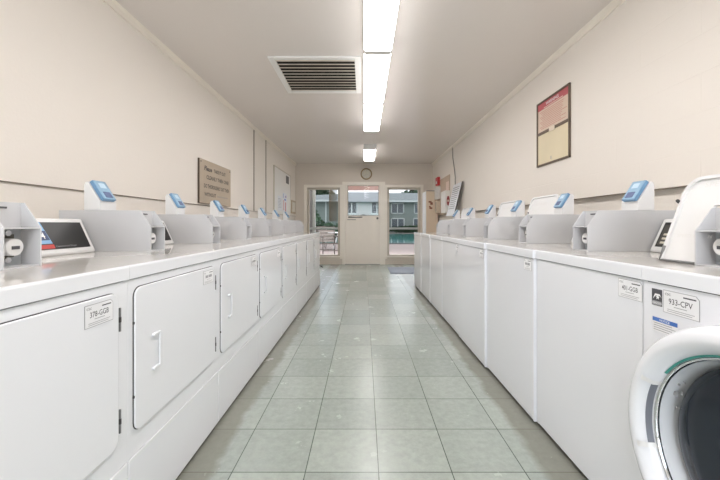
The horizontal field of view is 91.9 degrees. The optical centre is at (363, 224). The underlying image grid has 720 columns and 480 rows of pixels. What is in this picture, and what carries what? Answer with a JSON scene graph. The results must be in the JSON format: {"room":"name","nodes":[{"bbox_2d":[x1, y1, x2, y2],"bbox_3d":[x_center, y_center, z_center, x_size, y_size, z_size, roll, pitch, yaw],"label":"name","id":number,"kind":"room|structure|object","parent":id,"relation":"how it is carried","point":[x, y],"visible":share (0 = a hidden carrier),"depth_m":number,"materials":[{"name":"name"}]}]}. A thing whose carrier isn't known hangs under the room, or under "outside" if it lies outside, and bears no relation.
{"room":"laundry","nodes":[
{"label":"laundry","id":0,"kind":"room"},
{"bbox_2d":[0,0,294,219],"bbox_3d":[-1.845,-0.270,2.790,0.150,2.600,12.380,0,0,0],"label":"wall","id":1,"kind":"structure","parent":0,"point":[85,96],"depth_m":2.37,"materials":[{"name":"beige paint"}]},
{"bbox_2d":[0,180,271,213],"bbox_3d":[-1.774,-0.212,2.790,0.010,0.006,12.380,0,0,0],"label":"trim","id":2,"kind":"structure","parent":1,"relation":"attached to","point":[0,180],"depth_m":2.10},
{"bbox_2d":[102,0,295,165],"bbox_3d":[-1.755,-1.542,2.790,0.030,0.055,12.380,0,0,0],"label":"trim","id":3,"kind":"structure","parent":1,"relation":"attached to","point":[113,4],"depth_m":3.26,"materials":[{"name":"beige paint"}]},
{"bbox_2d":[198,158,230,206],"bbox_3d":[-1.757,-0.472,4.130,0.024,0.480,0.860,0,0,0],"label":"wall sign","id":4,"kind":"object","parent":1,"relation":"attached to","point":[214,180],"visible":1,"depth_m":4.04,"materials":[{"name":"beige wood"}]},
{"bbox_2d":[253,130,254,210],"bbox_3d":[-1.764,-0.870,5.580,0.012,1.300,0.028,0,0,0],"label":"trim","id":5,"kind":"structure","parent":1,"relation":"attached to","point":[253,130],"depth_m":5.58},
{"bbox_2d":[265,140,265,211],"bbox_3d":[-1.764,-0.870,6.260,0.012,1.300,0.028,0,0,0],"label":"trim","id":6,"kind":"structure","parent":1,"relation":"attached to","point":[265,140],"depth_m":6.25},
{"bbox_2d":[273,165,290,215],"bbox_3d":[-1.756,-0.680,7.540,0.025,0.960,1.520,0,0,0],"label":"notice board","id":7,"kind":"object","parent":1,"relation":"attached to","point":[280,186],"visible":0.81,"depth_m":7.29,"materials":[{"name":"white"}]},
{"bbox_2d":[278,196,281,210],"bbox_3d":[-1.748,-0.440,7.225,0.003,0.300,0.350,0,0,0],"label":"flyer","id":8,"kind":"object","parent":7,"relation":"attached to","point":[279,197],"visible":1,"depth_m":7.28,"materials":[{"name":"white paper"}]},
{"bbox_2d":[283,193,286,211],"bbox_3d":[-1.748,-0.470,7.680,0.003,0.440,0.400,0,0,0],"label":"poster","id":9,"kind":"object","parent":7,"relation":"attached to","point":[284,194],"visible":0.92,"depth_m":7.65,"materials":[{"name":"white paper"}]},
{"bbox_2d":[291,200,295,213],"bbox_3d":[-1.753,-0.430,8.625,0.032,0.320,0.450,0,0,0],"label":"picture frame","id":10,"kind":"object","parent":1,"relation":"attached to","point":[293,203],"visible":0.93,"depth_m":8.57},
{"bbox_2d":[316,213,323,225],"bbox_3d":[-3.986,-0.007,26.047,2.035,2.181,1.484,0,0,0],"label":"shrub","id":11,"kind":"object","parent":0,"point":[317,214],"visible":0.06,"depth_m":25.95,"materials":[{"name":"green plant"}]},
{"bbox_2d":[116,0,611,163],"bbox_3d":[0.000,-1.620,2.815,3.840,0.100,12.630,0,0,0],"label":"ceiling","id":12,"kind":"structure","parent":0,"point":[452,62],"depth_m":3.18,"materials":[{"name":"paint"}]},
{"bbox_2d":[267,56,360,92],"bbox_3d":[-0.465,-1.559,3.680,0.870,0.022,0.890,0,0,0],"label":"ceiling vent","id":13,"kind":"object","parent":12,"relation":"in","point":[298,74],"visible":1,"depth_m":3.61,"materials":[{"name":"white metal"}]},
{"bbox_2d":[364,144,375,160],"bbox_3d":[0.117,-1.518,7.435,0.238,0.103,1.270,0,0,0],"label":"ceiling light","id":14,"kind":"object","parent":12,"relation":"attached to","point":[369,149],"visible":1,"depth_m":7.09,"materials":[{"name":"white plastic"}]},
{"bbox_2d":[364,150,375,160],"bbox_3d":[0.117,-1.485,7.435,0.233,0.026,1.214,0,0,0],"label":"diffuser","id":15,"kind":"object","parent":14,"relation":"attached to","point":[369,155],"depth_m":7.42,"materials":[{"name":"white plastic"}]},
{"bbox_2d":[364,104,382,131],"bbox_3d":[0.117,-1.518,4.885,0.238,0.103,1.270,0,0,0],"label":"ceiling light","id":16,"kind":"object","parent":12,"relation":"attached to","point":[372,112],"visible":0.7,"depth_m":4.79,"materials":[{"name":"white plastic"}]},
{"bbox_2d":[364,51,391,103],"bbox_3d":[0.117,-1.518,3.612,0.238,0.103,1.265,0,0,0],"label":"ceiling light","id":17,"kind":"object","parent":12,"relation":"attached to","point":[376,65],"visible":0.68,"depth_m":3.46,"materials":[{"name":"white plastic"}]},
{"bbox_2d":[364,0,398,52],"bbox_3d":[0.117,-1.518,2.342,0.238,0.103,1.265,0,0,0],"label":"ceiling light","id":18,"kind":"object","parent":12,"relation":"attached to","point":[380,16],"visible":1,"depth_m":2.56,"materials":[{"name":"white plastic"}]},
{"bbox_2d":[295,164,432,263],"bbox_3d":[0.000,-0.270,9.050,3.640,2.600,0.140,0,0,0],"label":"wall","id":19,"kind":"structure","parent":0,"point":[303,172],"depth_m":8.98,"materials":[{"name":"beige paint"}]},
{"bbox_2d":[304,185,342,258],"bbox_3d":[-1.048,-0.071,9.018,1.035,1.908,0.165,0,0,0],"label":"window","id":20,"kind":"structure","parent":19,"relation":"in","point":[307,228],"depth_m":9.01,"materials":[{"name":"beige paint"}]},
{"bbox_2d":[329,190,334,220],"bbox_3d":[-0.857,-0.760,9.615,0.217,1.340,0.030,0,0,0],"label":"shade","id":21,"kind":"object","parent":19,"relation":"attached to","point":[333,191],"visible":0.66,"depth_m":9.60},
{"bbox_2d":[345,185,379,263],"bbox_3d":[-0.038,-0.004,8.965,0.895,2.044,0.120,0,0,0],"label":"door","id":22,"kind":"structure","parent":19,"relation":"in","point":[362,232],"depth_m":8.98,"materials":[{"name":"beige paint"}]},
{"bbox_2d":[345,264,379,264],"bbox_3d":[-0.038,1.024,9.015,0.903,0.012,0.130,0,0,0],"label":"trim","id":23,"kind":"structure","parent":19,"relation":"attached to","point":[345,264],"depth_m":8.95,"materials":[{"name":"metal"}]},
{"bbox_2d":[348,186,377,190],"bbox_3d":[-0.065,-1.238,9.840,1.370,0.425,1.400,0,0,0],"label":"sign","id":24,"kind":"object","parent":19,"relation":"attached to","point":[350,188],"depth_m":10.48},
{"bbox_2d":[342,182,384,264],"bbox_3d":[-0.007,-0.035,8.992,1.105,2.130,0.075,0,0,0],"label":"trim","id":25,"kind":"structure","parent":19,"relation":"attached to","point":[382,184],"depth_m":8.95,"materials":[{"name":"beige paint"}]},
{"bbox_2d":[295,182,432,183],"bbox_3d":[0.000,-1.075,8.971,3.540,0.040,0.018,0,0,0],"label":"trim","id":26,"kind":"structure","parent":19,"relation":"attached to","point":[295,182],"depth_m":8.96,"materials":[{"name":"beige paint"}]},
{"bbox_2d":[361,168,371,179],"bbox_3d":[0.060,-1.303,8.963,0.300,0.300,0.035,0,0,0],"label":"wall clock","id":27,"kind":"object","parent":19,"relation":"attached to","point":[366,173],"visible":1,"depth_m":8.97,"materials":[{"name":"brown metal"}]},
{"bbox_2d":[384,185,422,258],"bbox_3d":[1.030,-0.071,9.018,1.040,1.908,0.165,0,0,0],"label":"window","id":28,"kind":"structure","parent":19,"relation":"in","point":[387,228],"depth_m":9.01,"materials":[{"name":"beige paint"}]},
{"bbox_2d":[176,264,588,479],"bbox_3d":[0.000,1.080,2.815,3.840,0.100,12.630,0,0,0],"label":"floor","id":29,"kind":"structure","parent":0,"point":[368,380],"depth_m":1.95,"materials":[{"name":"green tile"}]},
{"bbox_2d":[0,202,129,479],"bbox_3d":[-1.101,0.408,0.763,0.738,1.244,0.682,0,0,0],"label":"dryer","id":30,"kind":"object","parent":29,"relation":"on","point":[64,328],"visible":1,"depth_m":0.89,"materials":[{"name":"white metal"}]},
{"bbox_2d":[35,180,218,479],"bbox_3d":[-1.101,0.408,1.446,0.738,1.244,0.682,0,0,0],"label":"dryer","id":31,"kind":"object","parent":29,"relation":"on","point":[173,294],"visible":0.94,"depth_m":1.42,"materials":[{"name":"white metal"}]},
{"bbox_2d":[157,193,258,420],"bbox_3d":[-1.101,0.408,2.130,0.738,1.244,0.682,0,0,0],"label":"dryer","id":32,"kind":"object","parent":29,"relation":"on","point":[238,333],"visible":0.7,"depth_m":2.15,"materials":[{"name":"white metal"}]},
{"bbox_2d":[210,200,281,365],"bbox_3d":[-1.101,0.408,2.812,0.738,1.244,0.682,0,0,0],"label":"dryer","id":33,"kind":"object","parent":29,"relation":"on","point":[232,229],"visible":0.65,"depth_m":2.84,"materials":[{"name":"white metal"}]},
{"bbox_2d":[238,205,296,335],"bbox_3d":[-1.101,0.408,3.495,0.738,1.244,0.682,0,0,0],"label":"dryer","id":34,"kind":"object","parent":29,"relation":"on","point":[260,227],"visible":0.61,"depth_m":3.54,"materials":[{"name":"white metal"}]},
{"bbox_2d":[258,208,306,315],"bbox_3d":[-1.101,0.408,4.178,0.738,1.244,0.682,0,0,0],"label":"dryer","id":35,"kind":"object","parent":29,"relation":"on","point":[277,225],"visible":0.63,"depth_m":4.23,"materials":[{"name":"white metal"}]},
{"bbox_2d":[272,210,313,301],"bbox_3d":[-1.101,0.408,4.862,0.738,1.244,0.682,0,0,0],"label":"dryer","id":36,"kind":"object","parent":29,"relation":"on","point":[290,227],"visible":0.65,"depth_m":4.92,"materials":[{"name":"white metal"}]},
{"bbox_2d":[283,212,319,291],"bbox_3d":[-1.101,0.408,5.545,0.738,1.244,0.682,0,0,0],"label":"dryer","id":37,"kind":"object","parent":29,"relation":"on","point":[299,225],"visible":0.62,"depth_m":5.66,"materials":[{"name":"white metal"}]},
{"bbox_2d":[387,267,413,273],"bbox_3d":[0.905,1.024,7.805,0.690,0.012,1.110,0,0,0],"label":"floor mat","id":38,"kind":"object","parent":29,"relation":"on","point":[393,270],"visible":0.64,"depth_m":7.70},
{"bbox_2d":[414,232,435,290],"bbox_3d":[1.207,0.580,5.545,0.726,0.900,0.682,0,0,0],"label":"washer","id":39,"kind":"object","parent":29,"relation":"on","point":[417,235],"visible":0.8,"depth_m":5.53,"materials":[{"name":"white metal"}]},
{"bbox_2d":[422,191,437,231],"bbox_3d":[1.617,0.110,8.518,0.297,1.840,0.444,0,0,0],"label":"tall cabinet","id":40,"kind":"object","parent":29,"relation":"on","point":[429,217],"visible":0.57,"depth_m":8.30,"materials":[{"name":"beige wood"}]},
{"bbox_2d":[421,207,470,301],"bbox_3d":[1.212,0.402,4.862,0.726,1.256,0.682,0,0,0],"label":"washer","id":41,"kind":"object","parent":29,"relation":"on","point":[442,225],"visible":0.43,"depth_m":4.92,"materials":[{"name":"white metal"}]},
{"bbox_2d":[430,208,474,314],"bbox_3d":[1.217,0.408,4.178,0.726,1.244,0.682,0,0,0],"label":"washer","id":42,"kind":"object","parent":29,"relation":"on","point":[455,226],"visible":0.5,"depth_m":4.25,"materials":[{"name":"white metal"}]},
{"bbox_2d":[442,200,516,334],"bbox_3d":[1.219,0.402,3.495,0.726,1.256,0.682,0,0,0],"label":"washer","id":43,"kind":"object","parent":29,"relation":"on","point":[473,228],"visible":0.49,"depth_m":3.55,"materials":[{"name":"white metal"}]},
{"bbox_2d":[458,194,559,366],"bbox_3d":[1.214,0.402,2.812,0.726,1.256,0.682,0,0,0],"label":"washer","id":44,"kind":"object","parent":29,"relation":"on","point":[472,252],"visible":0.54,"depth_m":2.80,"materials":[{"name":"white metal"}]},
{"bbox_2d":[486,193,580,421],"bbox_3d":[1.229,0.408,2.130,0.726,1.244,0.682,0,0,0],"label":"washer","id":45,"kind":"object","parent":29,"relation":"on","point":[511,267],"visible":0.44,"depth_m":2.10,"materials":[{"name":"white metal"}]},
{"bbox_2d":[535,180,693,479],"bbox_3d":[1.243,0.408,1.446,0.726,1.244,0.682,0,0,0],"label":"washer","id":46,"kind":"object","parent":29,"relation":"on","point":[590,296],"visible":0.59,"depth_m":1.44,"materials":[{"name":"white metal"}]},
{"bbox_2d":[628,174,719,479],"bbox_3d":[1.210,0.434,0.834,0.791,1.191,0.822,0,0,0],"label":"washer","id":47,"kind":"object","parent":29,"relation":"on","point":[674,399],"visible":1,"depth_m":1.00,"materials":[{"name":"white metal"}]},
{"bbox_2d":[658,174,719,264],"bbox_3d":[1.110,-0.014,0.983,0.121,0.295,0.525,0,0,0],"label":"hood","id":48,"kind":"object","parent":47,"relation":"attached to","point":[693,236],"depth_m":1.15,"materials":[{"name":"plastic"}]},
{"bbox_2d":[433,0,719,221],"bbox_3d":[1.845,-0.270,2.790,0.150,2.600,12.380,0,0,0],"label":"wall","id":49,"kind":"structure","parent":0,"point":[645,79],"depth_m":2.43,"materials":[{"name":"beige paint"}]},
{"bbox_2d":[434,186,440,199],"bbox_3d":[1.716,-0.730,8.125,0.073,0.280,0.350,0,0,0],"label":"electrical box","id":50,"kind":"object","parent":49,"relation":"attached to","point":[437,191],"visible":1,"depth_m":7.95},
{"bbox_2d":[435,201,439,212],"bbox_3d":[1.716,-0.410,8.130,0.073,0.280,0.220,0,0,0],"label":"switch box","id":51,"kind":"object","parent":49,"relation":"attached to","point":[437,203],"visible":1,"depth_m":8.02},
{"bbox_2d":[435,177,439,185],"bbox_3d":[1.724,-1.005,8.140,0.059,0.190,0.240,0,0,0],"label":"alarm box","id":52,"kind":"object","parent":49,"relation":"attached to","point":[437,180],"visible":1,"depth_m":8.03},
{"bbox_2d":[438,174,449,214],"bbox_3d":[1.762,-0.625,7.720,0.015,0.810,1.140,0,0,0],"label":"cork board","id":53,"kind":"object","parent":49,"relation":"attached to","point":[444,180],"visible":0.43,"depth_m":7.68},
{"bbox_2d":[441,190,450,212],"bbox_3d":[1.696,-0.465,7.222,0.113,0.450,0.396,0,0,0],"label":"sign","id":54,"kind":"object","parent":49,"relation":"attached to","point":[445,195],"visible":0.88,"depth_m":7.03,"materials":[{"name":"white paper"}]},
{"bbox_2d":[452,148,455,183],"bbox_3d":[1.762,-1.160,6.820,0.018,0.781,0.218,0,0,0],"label":"cable","id":55,"kind":"object","parent":49,"relation":"attached to","point":[452,148],"visible":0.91,"depth_m":6.82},
{"bbox_2d":[446,181,462,215],"bbox_3d":[1.701,-0.464,6.562,0.086,0.592,0.915,0,0,0],"label":"sign","id":56,"kind":"object","parent":49,"relation":"attached to","point":[456,190],"visible":0.95,"depth_m":6.51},
{"bbox_2d":[432,0,625,165],"bbox_3d":[1.755,-1.542,2.790,0.030,0.055,12.380,0,0,0],"label":"trim","id":57,"kind":"structure","parent":49,"relation":"attached to","point":[613,4],"depth_m":3.26,"materials":[{"name":"beige paint"}]},
{"bbox_2d":[537,82,570,167],"bbox_3d":[1.758,-0.896,3.257,0.021,0.639,0.565,0,0,0],"label":"framed notice","id":58,"kind":"object","parent":49,"relation":"attached to","point":[554,112],"visible":1,"depth_m":3.22,"materials":[{"name":"red"}]},
{"bbox_2d":[438,185,687,215],"bbox_3d":[1.784,-0.212,2.790,0.031,0.006,12.380,0,0,0],"label":"trim","id":59,"kind":"structure","parent":49,"relation":"attached to","point":[685,185],"depth_m":2.46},
{"label":"outside","id":60,"kind":"structure","parent":0,"visible":0},
{"bbox_2d":[320,232,413,253],"bbox_3d":[0.000,1.100,44.570,80.000,0.100,70.860,0,0,0],"label":"pool deck","id":61,"kind":"object","parent":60,"point":[393,248],"depth_m":15.22,"materials":[{"name":"concrete"}]},
{"bbox_2d":[310,190,315,231],"bbox_3d":[-1.465,-0.190,9.525,0.270,2.480,0.150,0,0,0],"label":"porch post","id":62,"kind":"object","parent":61,"relation":"on","point":[312,192],"visible":0.18,"depth_m":9.46,"materials":[{"name":"white wood"}]},
{"bbox_2d":[316,190,331,194],"bbox_3d":[-7.020,-2.554,51.973,6.093,7.208,4.552,0,0,0],"label":"tree","id":63,"kind":"object","parent":61,"relation":"on","point":[318,192],"visible":0.06,"depth_m":50.89,"materials":[{"name":"green plant"}]},
{"bbox_2d":[316,194,337,224],"bbox_3d":[-5.259,-1.381,43.960,4.655,4.823,9.680,0,0,0],"label":"building","id":64,"kind":"structure","parent":61,"relation":"on","point":[322,201],"depth_m":40.00,"materials":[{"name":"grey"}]},
{"bbox_2d":[316,220,337,238],"bbox_3d":[-2.356,0.387,21.953,2.262,1.414,1.682,0,0,0],"label":"shrub","id":65,"kind":"object","parent":61,"relation":"on","point":[326,224],"visible":0.12,"depth_m":21.73,"materials":[{"name":"green plant"}]},
{"bbox_2d":[318,226,337,253],"bbox_3d":[-1.180,0.560,11.627,0.580,0.987,0.691,0,0,-20],"label":"patio chair","id":66,"kind":"object","parent":61,"relation":"on","point":[325,235],"visible":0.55,"depth_m":11.86,"materials":[{"name":"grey metal"}]},
{"bbox_2d":[348,192,377,214],"bbox_3d":[-0.186,-1.346,40.500,4.838,4.751,8.400,0,0,0],"label":"building","id":67,"kind":"structure","parent":61,"relation":"on","point":[359,203],"depth_m":37.00,"materials":[{"name":"paint"}]},
{"bbox_2d":[389,193,417,231],"bbox_3d":[6.692,-1.683,49.470,8.987,5.427,10.660,0,0,0],"label":"apartment building","id":68,"kind":"structure","parent":61,"relation":"on","point":[403,207],"depth_m":45.00,"materials":[{"name":"green"}]},
{"bbox_2d":[389,225,417,232],"bbox_3d":[7.426,0.630,43.768,8.753,1.260,1.098,0,0,0],"label":"hedge","id":69,"kind":"object","parent":61,"relation":"on","point":[396,231],"visible":0.22,"depth_m":43.60,"materials":[{"name":"green plant"}]},
{"bbox_2d":[401,190,417,192],"bbox_3d":[9.387,-2.877,60.038,7.496,7.855,5.100,0,0,0],"label":"tree","id":70,"kind":"object","parent":61,"relation":"on","point":[405,191],"visible":0.04,"depth_m":59.11,"materials":[{"name":"green plant"}]},
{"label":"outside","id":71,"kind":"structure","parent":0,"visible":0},
{"bbox_2d":[320,233,413,242],"bbox_3d":[3.100,1.515,30.975,21.800,0.830,24.050,0,0,0],"label":"pool water","id":72,"kind":"structure","parent":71,"point":[393,237],"depth_m":27.35,"materials":[{"name":"teal liquid"}]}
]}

